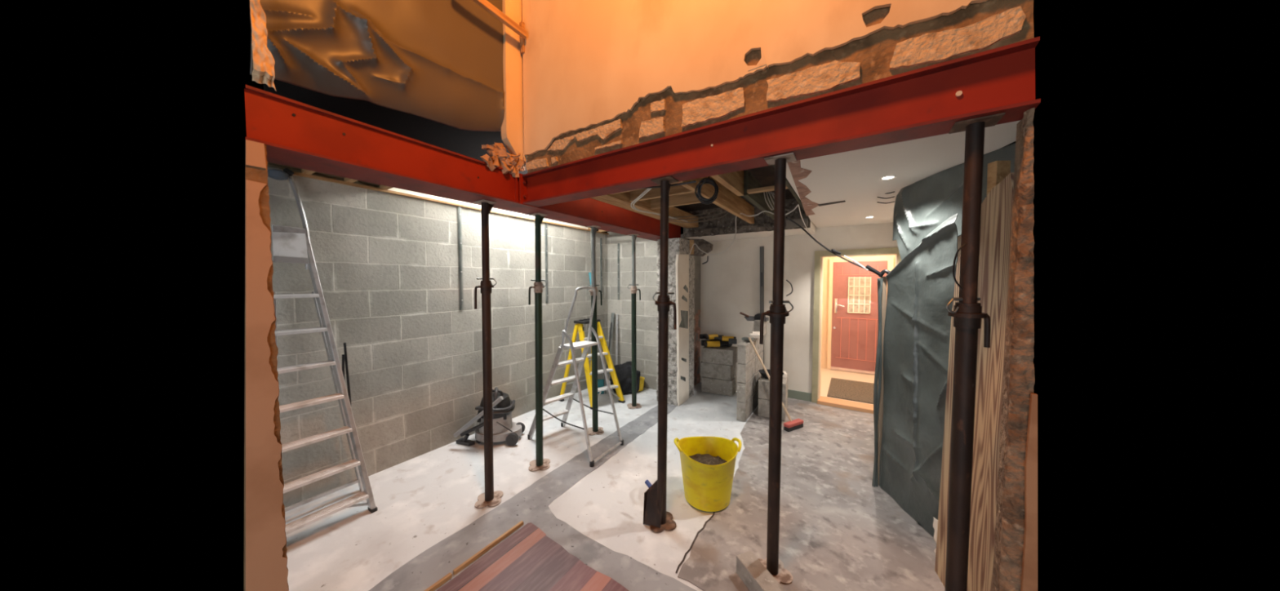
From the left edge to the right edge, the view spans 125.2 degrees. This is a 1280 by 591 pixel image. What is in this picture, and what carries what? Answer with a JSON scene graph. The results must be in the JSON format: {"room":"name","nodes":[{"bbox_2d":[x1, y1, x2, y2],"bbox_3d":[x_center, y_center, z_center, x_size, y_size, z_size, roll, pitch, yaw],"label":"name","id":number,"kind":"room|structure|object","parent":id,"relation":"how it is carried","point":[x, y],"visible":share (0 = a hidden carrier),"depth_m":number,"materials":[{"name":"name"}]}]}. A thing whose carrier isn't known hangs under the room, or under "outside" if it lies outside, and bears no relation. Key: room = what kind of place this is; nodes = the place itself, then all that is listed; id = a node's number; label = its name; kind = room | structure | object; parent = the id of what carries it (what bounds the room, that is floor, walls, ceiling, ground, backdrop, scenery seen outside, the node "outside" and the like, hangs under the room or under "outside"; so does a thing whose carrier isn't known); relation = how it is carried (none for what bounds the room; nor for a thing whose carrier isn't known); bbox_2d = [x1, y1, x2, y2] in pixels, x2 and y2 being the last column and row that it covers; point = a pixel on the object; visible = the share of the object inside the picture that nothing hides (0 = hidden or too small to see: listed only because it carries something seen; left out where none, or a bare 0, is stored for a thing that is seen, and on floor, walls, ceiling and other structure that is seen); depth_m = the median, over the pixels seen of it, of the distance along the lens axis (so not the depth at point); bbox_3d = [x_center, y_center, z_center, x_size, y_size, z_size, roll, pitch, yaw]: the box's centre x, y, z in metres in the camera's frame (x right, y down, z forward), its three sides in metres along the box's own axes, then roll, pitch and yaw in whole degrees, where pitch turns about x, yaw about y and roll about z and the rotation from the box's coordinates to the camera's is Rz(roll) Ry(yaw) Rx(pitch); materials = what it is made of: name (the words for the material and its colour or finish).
{"room":"construction site","nodes":[
{"label":"construction site","id":0,"kind":"room"},
{"bbox_2d":[244,144,288,590],"bbox_3d":[-1.680,0.464,1.450,0.228,2.190,0.158,2,3,33],"label":"wall pier","id":1,"kind":"object","parent":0,"point":[255,174],"visible":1,"depth_m":1.40,"materials":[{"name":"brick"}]},
{"bbox_2d":[245,139,266,168],"bbox_3d":[-1.572,-0.578,1.357,0.006,0.100,0.055,2,3,33],"label":"wall","id":2,"kind":"structure","parent":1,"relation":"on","point":[255,151],"depth_m":1.35,"materials":[{"name":"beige paint"}]},
{"bbox_2d":[244,84,689,241],"bbox_3d":[-0.551,-0.724,3.053,0.460,0.390,4.015,2,3,33],"label":"steel beam","id":3,"kind":"structure","parent":1,"relation":"on","point":[295,134],"depth_m":1.79,"materials":[{"name":"metal"}]},
{"bbox_2d":[249,0,276,91],"bbox_3d":[-1.532,-1.044,1.351,0.052,0.371,0.069,2,3,33],"label":"wall","id":4,"kind":"structure","parent":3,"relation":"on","point":[264,62],"depth_m":1.34,"materials":[{"name":"paint"}]},
{"bbox_2d":[480,142,527,177],"bbox_3d":[-0.960,-0.954,2.341,0.118,0.226,0.354,2,3,33],"label":"rubble","id":5,"kind":"object","parent":3,"relation":"on","point":[499,155],"visible":0.97,"depth_m":2.30,"materials":[{"name":"stone"}]},
{"bbox_2d":[519,36,1040,208],"bbox_3d":[0.242,-0.749,1.794,2.566,0.215,0.160,2,3,33],"label":"steel beam","id":6,"kind":"structure","parent":3,"relation":"attached to","point":[927,101],"depth_m":1.42,"materials":[{"name":"metal"}]},
{"bbox_2d":[266,161,380,187],"bbox_3d":[-1.146,-0.987,3.624,1.090,0.154,3.800,2,3,33],"label":"ceiling","id":7,"kind":"structure","parent":0,"point":[269,164],"depth_m":2.51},
{"bbox_2d":[387,187,587,229],"bbox_3d":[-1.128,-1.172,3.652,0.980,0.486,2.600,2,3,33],"label":"strip light","id":8,"kind":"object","parent":7,"relation":"in","point":[396,189],"depth_m":3.41,"materials":[{"name":"white paint"}]},
{"bbox_2d":[263,79,527,174],"bbox_3d":[-0.755,-1.375,3.225,0.020,0.885,3.900,2,3,33],"label":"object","id":9,"kind":"structure","parent":0,"point":[464,142],"depth_m":2.07,"materials":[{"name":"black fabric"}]},
{"bbox_2d":[267,174,608,507],"bbox_3d":[-1.586,0.269,3.889,0.140,2.375,3.800,2,3,33],"label":"wall","id":10,"kind":"structure","parent":0,"point":[387,264],"depth_m":2.98,"materials":[{"name":"concrete"}]},
{"bbox_2d":[293,171,480,210],"bbox_3d":[-2.039,-0.888,2.902,0.112,0.019,1.413,2,3,33],"label":"wall plate","id":11,"kind":"object","parent":10,"relation":"on","point":[316,177],"depth_m":2.75,"materials":[{"name":"wood"}]},
{"bbox_2d":[457,205,463,310],"bbox_3d":[-1.814,-0.384,3.359,0.020,1.065,0.034,2,3,33],"label":"wall strip","id":12,"kind":"object","parent":10,"relation":"attached to","point":[459,208],"visible":1,"depth_m":3.36,"materials":[{"name":"metal"}]},
{"bbox_2d":[490,210,534,220],"bbox_3d":[-1.449,-0.926,3.819,0.111,0.019,0.599,2,3,33],"label":"wall plate","id":13,"kind":"object","parent":10,"relation":"on","point":[492,211],"depth_m":3.82,"materials":[{"name":"wood"}]},
{"bbox_2d":[544,220,548,302],"bbox_3d":[-1.208,-0.432,4.300,0.020,1.060,0.034,2,3,33],"label":"wall strip","id":14,"kind":"object","parent":10,"relation":"attached to","point":[545,224],"visible":1,"depth_m":4.30,"materials":[{"name":"metal"}]},
{"bbox_2d":[542,220,591,231],"bbox_3d":[-0.967,-0.958,4.566,0.110,0.019,0.986,2,3,33],"label":"wall plate","id":15,"kind":"object","parent":10,"relation":"on","point":[544,221],"depth_m":4.55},
{"bbox_2d":[600,238,602,297],"bbox_3d":[-0.607,-0.416,5.235,0.020,0.970,0.034,2,3,33],"label":"wall strip","id":16,"kind":"object","parent":10,"relation":"attached to","point":[601,239],"visible":0.92,"depth_m":5.23,"materials":[{"name":"metal"}]},
{"bbox_2d":[501,0,526,165],"bbox_3d":[-0.914,-1.690,2.383,0.060,1.483,0.165,2,3,33],"label":"wall","id":17,"kind":"structure","parent":0,"point":[512,127],"depth_m":2.35,"materials":[{"name":"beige paint"}]},
{"bbox_2d":[248,0,504,131],"bbox_3d":[-1.263,-1.577,1.824,0.154,1.263,1.176,2,3,33],"label":"sheet","id":18,"kind":"object","parent":17,"relation":"hanging from","point":[441,61],"visible":0.96,"depth_m":1.79,"materials":[{"name":"plastic"}]},
{"bbox_2d":[519,21,524,53],"bbox_3d":[-0.838,-1.845,2.383,0.030,0.207,0.045,2,3,33],"label":"block","id":19,"kind":"object","parent":17,"relation":"attached to","point":[522,24],"visible":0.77,"depth_m":2.37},
{"bbox_2d":[284,380,945,590],"bbox_3d":[0.094,1.547,2.801,4.000,0.112,5.300,2,3,33],"label":"floor","id":20,"kind":"structure","parent":0,"point":[423,500],"depth_m":2.27,"materials":[{"name":"concrete"}]},
{"bbox_2d":[266,166,377,534],"bbox_3d":[-2.203,0.332,2.242,0.524,2.401,0.548,2,3,33],"label":"stepladder","id":21,"kind":"object","parent":20,"relation":"on","point":[290,244],"visible":0.6,"depth_m":2.26,"materials":[{"name":"metal"}]},
{"bbox_2d":[267,168,288,180],"bbox_3d":[-2.440,-0.813,2.237,0.100,0.060,0.098,2,3,33],"label":"pad","id":22,"kind":"object","parent":21,"relation":"hanging from","point":[275,174],"visible":0.96,"depth_m":2.21,"materials":[{"name":"grey fabric"}]},
{"bbox_2d":[424,572,452,590],"bbox_3d":[-1.123,1.538,1.690,0.020,0.022,0.315,2,3,34],"label":"batten","id":23,"kind":"object","parent":20,"relation":"on","point":[448,576],"visible":1,"depth_m":1.77,"materials":[{"name":"wood"}]},
{"bbox_2d":[473,199,502,508],"bbox_3d":[-1.117,0.422,2.415,0.178,2.185,0.178,-1,2,-12],"label":"prop","id":24,"kind":"object","parent":20,"relation":"on","point":[490,498],"visible":1,"depth_m":2.40,"materials":[{"name":"metal"}]},
{"bbox_2d":[453,520,523,574],"bbox_3d":[-0.906,1.524,2.025,0.018,0.022,0.455,2,3,33],"label":"batten","id":25,"kind":"object","parent":20,"relation":"on","point":[458,569],"visible":1,"depth_m":1.99,"materials":[{"name":"wood"}]},
{"bbox_2d":[453,386,524,446],"bbox_3d":[-1.522,1.203,3.388,0.638,0.544,0.400,0,2,0],"label":"vacuum cleaner","id":26,"kind":"object","parent":20,"relation":"on","point":[504,428],"visible":0.8,"depth_m":3.28,"materials":[{"name":"grey plastic"}]},
{"bbox_2d":[528,213,550,471],"bbox_3d":[-0.882,0.402,2.876,0.182,2.185,0.183,-1,2,-13],"label":"prop","id":27,"kind":"object","parent":20,"relation":"on","point":[540,464],"visible":1,"depth_m":2.85,"materials":[{"name":"metal"}]},
{"bbox_2d":[527,286,623,466],"bbox_3d":[-0.667,0.697,3.307,0.918,1.577,0.495,2,3,33],"label":"stepladder","id":28,"kind":"object","parent":20,"relation":"on","point":[585,344],"visible":0.98,"depth_m":3.29,"materials":[{"name":"metal"}]},
{"bbox_2d":[559,318,625,409],"bbox_3d":[-0.642,0.870,4.485,0.815,1.121,0.505,2,3,33],"label":"stepladder","id":29,"kind":"object","parent":20,"relation":"on","point":[579,326],"visible":0.69,"depth_m":4.41,"materials":[{"name":"metal"}]},
{"bbox_2d":[585,225,604,435],"bbox_3d":[-0.479,0.375,3.520,0.182,2.185,0.217,-1,2,-12],"label":"prop","id":30,"kind":"object","parent":20,"relation":"on","point":[595,429],"visible":0.81,"depth_m":3.50,"materials":[{"name":"metal"}]},
{"bbox_2d":[588,271,606,393],"bbox_3d":[-0.625,0.532,4.884,0.058,1.754,0.433,-2,3,-42],"label":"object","id":31,"kind":"object","parent":20,"relation":"on","point":[589,273],"visible":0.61,"depth_m":4.80,"materials":[{"name":"metal"}]},
{"bbox_2d":[597,379,604,394],"bbox_3d":[-0.568,1.311,4.777,0.100,0.210,0.030,0,2,4],"label":"case","id":32,"kind":"object","parent":20,"relation":"on","point":[600,382],"visible":0.6,"depth_m":4.76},
{"bbox_2d":[604,312,614,385],"bbox_3d":[-0.478,0.838,5.229,0.054,1.122,0.252,1,3,27],"label":"plank","id":33,"kind":"object","parent":20,"relation":"on","point":[612,313],"visible":0.57,"depth_m":5.24,"materials":[{"name":"metal"}]},
{"bbox_2d":[615,314,617,364],"bbox_3d":[-0.368,0.847,5.244,0.031,1.097,0.129,0,2,5],"label":"metal rule","id":34,"kind":"object","parent":20,"relation":"on","point":[616,334],"visible":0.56,"depth_m":5.24,"materials":[{"name":"metal"}]},
{"bbox_2d":[609,360,640,395],"bbox_3d":[-0.225,1.188,4.870,0.441,0.447,0.389,2,3,33],"label":"bag","id":35,"kind":"object","parent":20,"relation":"on","point":[624,371],"visible":0.64,"depth_m":4.73,"materials":[{"name":"plastic"}]},
{"bbox_2d":[626,233,641,408],"bbox_3d":[-0.069,0.347,4.179,0.188,2.185,0.358,0,2,-4],"label":"prop","id":36,"kind":"object","parent":20,"relation":"on","point":[633,289],"visible":1,"depth_m":4.15,"materials":[{"name":"metal"}]},
{"bbox_2d":[637,376,644,391],"bbox_3d":[-0.035,1.322,4.958,0.210,0.170,0.210,2,3,33],"label":"bucket","id":37,"kind":"object","parent":20,"relation":"on","point":[642,379],"visible":0.44,"depth_m":4.89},
{"bbox_2d":[643,480,663,528],"bbox_3d":[0.091,1.355,2.237,0.189,0.335,0.132,2,3,33],"label":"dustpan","id":38,"kind":"object","parent":20,"relation":"on","point":[652,516],"visible":0.86,"depth_m":2.21,"materials":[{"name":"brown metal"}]},
{"bbox_2d":[649,176,678,533],"bbox_3d":[0.150,0.437,2.058,0.190,2.185,0.446,0,2,-2],"label":"prop","id":39,"kind":"object","parent":20,"relation":"on","point":[663,302],"visible":0.93,"depth_m":2.01,"materials":[{"name":"metal"}]},
{"bbox_2d":[673,436,742,511],"bbox_3d":[0.500,1.293,2.470,0.426,0.441,0.426,-2,3,-45],"label":"tub","id":40,"kind":"object","parent":20,"relation":"on","point":[702,491],"visible":0.99,"depth_m":2.34,"materials":[{"name":"yellow plastic"}]},
{"bbox_2d":[688,453,727,483],"bbox_3d":[0.500,1.264,2.469,0.380,0.044,0.380,2,3,33],"label":"rubble","id":41,"kind":"object","parent":40,"relation":"in","point":[706,459],"visible":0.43,"depth_m":2.55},
{"bbox_2d":[701,377,733,395],"bbox_3d":[1.129,1.305,4.827,0.440,0.213,0.145,1,3,27],"label":"concrete block","id":42,"kind":"object","parent":20,"relation":"on","point":[712,385],"visible":0.86,"depth_m":4.76,"materials":[{"name":"concrete"}]},
{"bbox_2d":[700,361,733,380],"bbox_3d":[1.112,1.085,4.828,0.440,0.213,0.145,1,3,29],"label":"concrete block","id":43,"kind":"object","parent":42,"relation":"on","point":[721,371],"visible":0.76,"depth_m":4.76,"materials":[{"name":"concrete"}]},
{"bbox_2d":[702,346,735,365],"bbox_3d":[1.137,0.867,4.803,0.440,0.213,0.145,1,3,27],"label":"concrete block","id":44,"kind":"object","parent":43,"relation":"on","point":[717,355],"visible":0.91,"depth_m":4.74,"materials":[{"name":"concrete"}]},
{"bbox_2d":[701,339,728,346],"bbox_3d":[1.088,0.699,4.842,0.351,0.093,0.231,0,2,-3],"label":"power tool","id":45,"kind":"object","parent":44,"relation":"on","point":[706,343],"visible":1,"depth_m":4.74,"materials":[{"name":"yellow plastic"}]},
{"bbox_2d":[699,333,724,339],"bbox_3d":[1.061,0.604,4.901,0.305,0.081,0.201,-1,3,-23],"label":"power tool","id":46,"kind":"object","parent":45,"relation":"on","point":[705,336],"visible":0.91,"depth_m":4.82,"materials":[{"name":"yellow plastic"}]},
{"bbox_2d":[714,336,737,344],"bbox_3d":[1.203,0.623,4.683,0.305,0.081,0.201,1,2,14],"label":"power tool","id":47,"kind":"object","parent":45,"relation":"on","point":[731,340],"visible":1,"depth_m":4.70,"materials":[{"name":"yellow plastic"}]},
{"bbox_2d":[736,393,755,422],"bbox_3d":[1.285,1.339,4.025,0.100,0.216,0.435,2,3,33],"label":"concrete block","id":48,"kind":"object","parent":20,"relation":"on","point":[744,410],"visible":0.84,"depth_m":3.86,"materials":[{"name":"concrete"}]},
{"bbox_2d":[737,375,755,402],"bbox_3d":[1.285,1.116,4.016,0.100,0.216,0.435,2,3,33],"label":"concrete block","id":49,"kind":"object","parent":48,"relation":"on","point":[744,391],"visible":0.86,"depth_m":3.85,"materials":[{"name":"concrete"}]},
{"bbox_2d":[737,357,755,383],"bbox_3d":[1.285,0.892,4.006,0.100,0.216,0.435,2,3,33],"label":"concrete block","id":50,"kind":"object","parent":49,"relation":"on","point":[745,372],"visible":0.86,"depth_m":3.84,"materials":[{"name":"concrete"}]},
{"bbox_2d":[737,339,755,364],"bbox_3d":[1.285,0.669,3.997,0.100,0.216,0.435,2,3,33],"label":"concrete block","id":51,"kind":"object","parent":50,"relation":"on","point":[745,351],"visible":0.87,"depth_m":3.83,"materials":[{"name":"concrete"}]},
{"bbox_2d":[754,388,758,408],"bbox_3d":[1.526,1.323,4.399,0.100,0.216,0.435,2,3,33],"label":"concrete block","id":52,"kind":"object","parent":20,"relation":"on","point":[756,397],"visible":0.3,"depth_m":4.25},
{"bbox_2d":[754,367,763,391],"bbox_3d":[1.526,1.100,4.390,0.100,0.216,0.435,2,3,33],"label":"concrete block","id":53,"kind":"object","parent":52,"relation":"on","point":[757,375],"visible":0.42,"depth_m":4.27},
{"bbox_2d":[755,351,763,373],"bbox_3d":[1.526,0.877,4.380,0.100,0.216,0.435,2,3,33],"label":"concrete block","id":54,"kind":"object","parent":53,"relation":"on","point":[758,366],"visible":0.47,"depth_m":4.32,"materials":[{"name":"concrete"}]},
{"bbox_2d":[754,338,763,356],"bbox_3d":[1.526,0.653,4.371,0.100,0.216,0.435,2,3,33],"label":"concrete block","id":55,"kind":"object","parent":54,"relation":"on","point":[759,348],"visible":0.36,"depth_m":4.29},
{"bbox_2d":[754,320,767,335],"bbox_3d":[1.625,0.427,4.470,0.100,0.215,0.300,2,3,33],"label":"concrete block","id":56,"kind":"object","parent":55,"relation":"on","point":[757,322],"visible":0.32,"depth_m":4.36,"materials":[{"name":"concrete"}]},
{"bbox_2d":[739,311,768,321],"bbox_3d":[1.537,0.280,4.437,0.427,0.129,0.189,0,2,2],"label":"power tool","id":57,"kind":"object","parent":56,"relation":"on","point":[757,317],"visible":0.8,"depth_m":4.40,"materials":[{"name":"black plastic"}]},
{"bbox_2d":[736,551,785,590],"bbox_3d":[0.653,1.497,1.651,0.100,0.100,0.440,-1,3,-20],"label":"concrete block","id":58,"kind":"object","parent":20,"relation":"on","point":[756,577],"visible":1,"depth_m":1.74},
{"bbox_2d":[760,246,764,364],"bbox_3d":[1.748,0.355,4.761,0.095,2.111,0.047,2,3,33],"label":"pipe","id":59,"kind":"object","parent":20,"relation":"on","point":[762,248],"visible":0.51,"depth_m":4.74,"materials":[{"name":"metal"}]},
{"bbox_2d":[758,393,787,421],"bbox_3d":[1.643,1.332,4.092,0.300,0.213,0.440,1,3,27],"label":"concrete block","id":60,"kind":"object","parent":20,"relation":"on","point":[763,404],"visible":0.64,"depth_m":3.93,"materials":[{"name":"concrete"}]},
{"bbox_2d":[758,374,787,402],"bbox_3d":[1.643,1.113,4.083,0.300,0.213,0.440,1,3,27],"label":"concrete block","id":61,"kind":"object","parent":60,"relation":"on","point":[763,383],"visible":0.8,"depth_m":3.92,"materials":[{"name":"concrete"}]},
{"bbox_2d":[758,368,784,378],"bbox_3d":[1.594,0.965,4.037,0.297,0.068,0.243,2,3,33],"label":"bowl","id":62,"kind":"object","parent":61,"relation":"on","point":[762,372],"visible":0.44,"depth_m":4.06,"materials":[{"name":"plastic"}]},
{"bbox_2d":[748,337,803,431],"bbox_3d":[1.505,0.982,3.750,0.613,0.960,0.253,2,3,33],"label":"broom","id":63,"kind":"object","parent":20,"relation":"on","point":[797,424],"visible":0.98,"depth_m":3.67,"materials":[{"name":"red plastic"}]},
{"bbox_2d":[757,152,796,584],"bbox_3d":[0.692,0.451,1.729,0.214,2.185,0.387,2,3,33],"label":"prop","id":64,"kind":"object","parent":20,"relation":"on","point":[777,313],"visible":0.91,"depth_m":1.66,"materials":[{"name":"metal"}]},
{"bbox_2d":[871,269,890,486],"bbox_3d":[1.890,0.652,2.598,0.099,1.709,0.096,2,3,33],"label":"post","id":65,"kind":"object","parent":20,"relation":"on","point":[878,390],"visible":0.8,"depth_m":2.59,"materials":[{"name":"black plastic"}]},
{"bbox_2d":[785,217,881,275],"bbox_3d":[1.430,-0.361,2.520,0.781,0.423,0.153,0,2,-7],"label":"cable","id":66,"kind":"object","parent":65,"relation":"attached to","point":[867,268],"visible":1,"depth_m":2.55,"materials":[{"name":"plastic"}]},
{"bbox_2d":[880,213,958,537],"bbox_3d":[1.849,0.517,2.254,0.061,2.010,0.613,0,2,3],"label":"sheet","id":67,"kind":"object","parent":20,"relation":"on","point":[920,287],"visible":0.88,"depth_m":2.21,"materials":[{"name":"plastic"}]},
{"bbox_2d":[933,516,937,553],"bbox_3d":[1.786,1.445,1.907,0.081,0.181,0.230,-1,3,-17],"label":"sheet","id":68,"kind":"object","parent":20,"relation":"on","point":[935,521],"visible":0.07,"depth_m":2.00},
{"bbox_2d":[934,172,1013,590],"bbox_3d":[1.561,0.525,1.555,0.018,2.051,0.550,1,3,21],"label":"plywood board","id":69,"kind":"object","parent":20,"relation":"on","point":[997,206],"visible":0.6,"depth_m":1.45,"materials":[{"name":"wood"}]},
{"bbox_2d":[944,112,1005,590],"bbox_3d":[1.224,0.470,1.261,0.207,2.185,0.193,-1,2,-13],"label":"prop","id":70,"kind":"object","parent":20,"relation":"on","point":[967,314],"visible":1,"depth_m":1.22,"materials":[{"name":"metal"}]},
{"bbox_2d":[952,243,966,289],"bbox_3d":[1.153,-0.104,1.199,0.034,0.167,0.016,2,3,33],"label":"wire loop","id":71,"kind":"object","parent":70,"relation":"hanging from","point":[965,244],"visible":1,"depth_m":1.21,"materials":[{"name":"black plastic"}]},
{"bbox_2d":[986,160,1010,195],"bbox_3d":[1.817,0.436,1.717,0.098,2.216,0.051,0,2,0],"label":"timber post","id":72,"kind":"object","parent":20,"relation":"on","point":[997,171],"visible":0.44,"depth_m":1.65,"materials":[{"name":"wood"}]},
{"bbox_2d":[656,237,694,405],"bbox_3d":[0.488,0.351,4.557,0.339,2.206,0.559,2,3,33],"label":"wall","id":73,"kind":"structure","parent":0,"point":[677,246],"depth_m":4.36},
{"bbox_2d":[689,239,713,264],"bbox_3d":[0.821,-0.593,4.496,0.352,0.351,0.115,2,3,33],"label":"wall stub","id":74,"kind":"structure","parent":73,"relation":"attached to","point":[706,246],"depth_m":4.45,"materials":[{"name":"concrete"}]},
{"bbox_2d":[680,234,701,386],"bbox_3d":[0.747,0.256,5.094,0.160,2.300,0.630,2,3,33],"label":"wall","id":75,"kind":"structure","parent":0,"point":[697,259],"depth_m":5.20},
{"bbox_2d":[607,198,810,390],"bbox_3d":[0.730,0.124,4.655,2.920,2.600,0.116,2,3,33],"label":"wall","id":76,"kind":"structure","parent":0,"point":[646,249],"depth_m":5.03,"materials":[{"name":"concrete"}]},
{"bbox_2d":[617,243,619,299],"bbox_3d":[-0.339,-0.377,5.252,0.034,0.890,0.015,2,3,33],"label":"wall strip","id":77,"kind":"object","parent":76,"relation":"attached to","point":[618,244],"visible":1,"depth_m":5.25,"materials":[{"name":"metal"}]},
{"bbox_2d":[591,191,698,228],"bbox_3d":[0.093,-0.963,3.601,0.180,0.140,2.320,2,3,33],"label":"joist","id":78,"kind":"object","parent":76,"relation":"attached to","point":[622,200],"visible":0.51,"depth_m":3.43,"materials":[{"name":"wood"}]},
{"bbox_2d":[632,188,687,222],"bbox_3d":[0.203,-0.834,3.253,0.324,0.143,2.068,1,2,14],"label":"cable","id":79,"kind":"object","parent":78,"relation":"attached to","point":[649,189],"visible":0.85,"depth_m":2.96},
{"bbox_2d":[674,164,795,211],"bbox_3d":[0.670,-1.129,3.169,1.750,0.030,2.590,2,3,33],"label":"ceiling","id":80,"kind":"structure","parent":0,"point":[765,175],"depth_m":3.34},
{"bbox_2d":[686,221,815,241],"bbox_3d":[1.473,-0.878,4.558,1.610,0.110,0.625,2,3,33],"label":"ceiling","id":81,"kind":"structure","parent":0,"point":[812,229],"depth_m":4.47,"materials":[{"name":"white paint"}]},
{"bbox_2d":[742,170,773,219],"bbox_3d":[1.258,-0.952,3.345,0.045,0.200,1.450,2,3,33],"label":"joist","id":82,"kind":"object","parent":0,"point":[757,199],"visible":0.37,"depth_m":2.97,"materials":[{"name":"wood"}]},
{"bbox_2d":[746,185,788,194],"bbox_3d":[1.020,-0.850,2.652,0.310,0.025,0.060,2,3,33],"label":"cross noggin","id":83,"kind":"object","parent":82,"relation":"attached to","point":[768,188],"visible":0.56,"depth_m":2.66,"materials":[{"name":"wood"}]},
{"bbox_2d":[521,0,1037,590],"bbox_3d":[0.276,-0.581,1.800,2.602,3.650,0.156,2,3,33],"label":"wall","id":84,"kind":"structure","parent":0,"point":[586,64],"depth_m":1.64,"materials":[{"name":"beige paint"}]},
{"bbox_2d":[472,0,526,39],"bbox_3d":[-0.938,-1.828,2.135,0.030,0.048,0.488,2,3,33],"label":"batten","id":85,"kind":"object","parent":84,"relation":"attached to","point":[486,5],"visible":1,"depth_m":2.17,"materials":[{"name":"wood"}]},
{"bbox_2d":[772,164,808,217],"bbox_3d":[1.302,-0.915,2.777,0.025,0.165,2.300,2,3,33],"label":"joist","id":86,"kind":"object","parent":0,"point":[788,184],"visible":0.04,"depth_m":2.69,"materials":[{"name":"wood"}]},
{"bbox_2d":[699,222,897,393],"bbox_3d":[2.049,0.253,4.679,2.600,2.340,0.138,2,3,33],"label":"wall","id":87,"kind":"structure","parent":0,"point":[730,279],"depth_m":4.69,"materials":[{"name":"paint"}]},
{"bbox_2d":[737,382,811,401],"bbox_3d":[1.700,1.359,4.867,1.460,0.115,0.022,2,3,33],"label":"baseboard","id":88,"kind":"structure","parent":87,"relation":"attached to","point":[794,394],"depth_m":4.54,"materials":[{"name":"green paint"}]},
{"bbox_2d":[817,395,873,413],"bbox_3d":[2.740,1.417,4.258,0.810,0.050,0.220,2,3,33],"label":"trim","id":89,"kind":"structure","parent":87,"relation":"attached to","point":[854,406],"depth_m":4.27,"materials":[{"name":"wood"}]},
{"bbox_2d":[811,247,901,403],"bbox_3d":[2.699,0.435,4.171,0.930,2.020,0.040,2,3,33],"label":"trim","id":90,"kind":"structure","parent":87,"relation":"attached to","point":[818,254],"depth_m":4.37,"materials":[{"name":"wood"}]},
{"bbox_2d":[820,367,878,404],"bbox_3d":[3.241,1.406,5.101,1.800,0.100,1.740,2,3,33],"label":"floor","id":91,"kind":"structure","parent":0,"point":[826,374],"depth_m":5.43,"materials":[{"name":"tile"}]},
{"bbox_2d":[826,377,878,404],"bbox_3d":[3.109,1.363,4.774,0.670,0.015,1.010,2,3,33],"label":"doormat","id":92,"kind":"object","parent":91,"relation":"on","point":[852,390],"visible":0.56,"depth_m":4.74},
{"bbox_2d":[821,254,895,368],"bbox_3d":[3.737,0.202,5.785,1.280,2.250,0.050,2,3,33],"label":"door frame","id":93,"kind":"structure","parent":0,"point":[826,260],"depth_m":6.00,"materials":[{"name":"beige paint"}]},
{"bbox_2d":[831,260,887,374],"bbox_3d":[3.734,0.371,5.686,0.770,1.900,0.111,2,3,33],"label":"door","id":94,"kind":"structure","parent":93,"relation":"in","point":[855,313],"depth_m":5.71,"materials":[{"name":"red paint"}]},
{"bbox_2d":[786,120,1019,228],"bbox_3d":[1.936,-0.830,2.747,1.130,0.032,3.170,2,3,33],"label":"ceiling","id":95,"kind":"structure","parent":0,"point":[853,176],"depth_m":2.14,"materials":[{"name":"white paint"}]},
{"bbox_2d":[786,217,808,228],"bbox_3d":[1.809,-0.832,3.829,0.225,0.090,0.030,2,3,33],"label":"board","id":96,"kind":"object","parent":95,"relation":"attached to","point":[789,224],"visible":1,"depth_m":3.81,"materials":[{"name":"wood"}]},
{"bbox_2d":[892,142,1015,260],"bbox_3d":[1.917,-0.485,2.093,0.054,0.604,0.938,0,2,1],"label":"sheet","id":97,"kind":"object","parent":95,"relation":"attached to","point":[921,206],"visible":0.52,"depth_m":2.19,"materials":[{"name":"plastic"}]},
{"bbox_3d":[0.388,-0.763,1.899,2.525,0.035,0.135,2,3,33],"label":"timber packer","id":98,"kind":"object","parent":95,"relation":"attached to","visible":0},
{"bbox_2d":[638,180,696,189],"bbox_3d":[0.042,-0.727,2.220,0.104,0.127,0.805,-2,3,-39],"label":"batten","id":99,"kind":"object","parent":98,"relation":"hanging from","point":[694,181],"visible":0.42,"depth_m":1.97,"materials":[{"name":"wood"}]},
{"bbox_2d":[694,176,718,204],"bbox_3d":[0.392,-0.674,1.931,0.136,0.282,0.076,-1,3,-17],"label":"cable coil","id":100,"kind":"object","parent":98,"relation":"hanging from","point":[703,200],"visible":0.98,"depth_m":1.93,"materials":[{"name":"black plastic"}]},
{"bbox_2d":[675,176,754,223],"bbox_3d":[0.758,-0.942,3.114,0.045,0.200,2.320,2,3,33],"label":"joist","id":101,"kind":"object","parent":98,"relation":"on","point":[726,199],"visible":0.49,"depth_m":3.20,"materials":[{"name":"wood"}]},
{"bbox_2d":[630,182,693,201],"bbox_3d":[0.214,-0.961,2.966,0.710,0.150,0.045,2,3,33],"label":"cross noggin","id":102,"kind":"object","parent":101,"relation":"attached to","point":[655,193],"visible":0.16,"depth_m":2.99,"materials":[{"name":"wood"}]},
{"bbox_2d":[650,192,700,208],"bbox_3d":[0.420,-0.974,3.286,0.710,0.150,0.045,2,3,33],"label":"cross noggin","id":103,"kind":"object","parent":101,"relation":"attached to","point":[686,198],"visible":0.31,"depth_m":3.28,"materials":[{"name":"wood"}]},
{"bbox_2d":[735,204,798,231],"bbox_3d":[1.163,-0.823,3.440,0.195,0.197,1.486,0,2,-4],"label":"cable","id":104,"kind":"object","parent":101,"relation":"hanging from","point":[797,204],"visible":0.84,"depth_m":3.15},
{"bbox_2d":[711,169,744,195],"bbox_3d":[0.595,-0.911,2.376,0.050,0.200,0.900,2,3,33],"label":"joist","id":105,"kind":"object","parent":98,"relation":"on","point":[733,181],"visible":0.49,"depth_m":2.53,"materials":[{"name":"wood"}]},
{"bbox_2d":[956,235,961,262],"bbox_3d":[2.602,0.333,2.915,0.040,2.330,2.250,2,3,33],"label":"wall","id":106,"kind":"structure","parent":0,"point":[959,237],"depth_m":2.27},
{"bbox_2d":[991,107,1035,590],"bbox_3d":[1.336,0.479,1.161,0.100,2.185,0.118,2,3,33],"label":"wall","id":107,"kind":"structure","parent":0,"point":[1019,380],"depth_m":1.14,"materials":[{"name":"brick"}]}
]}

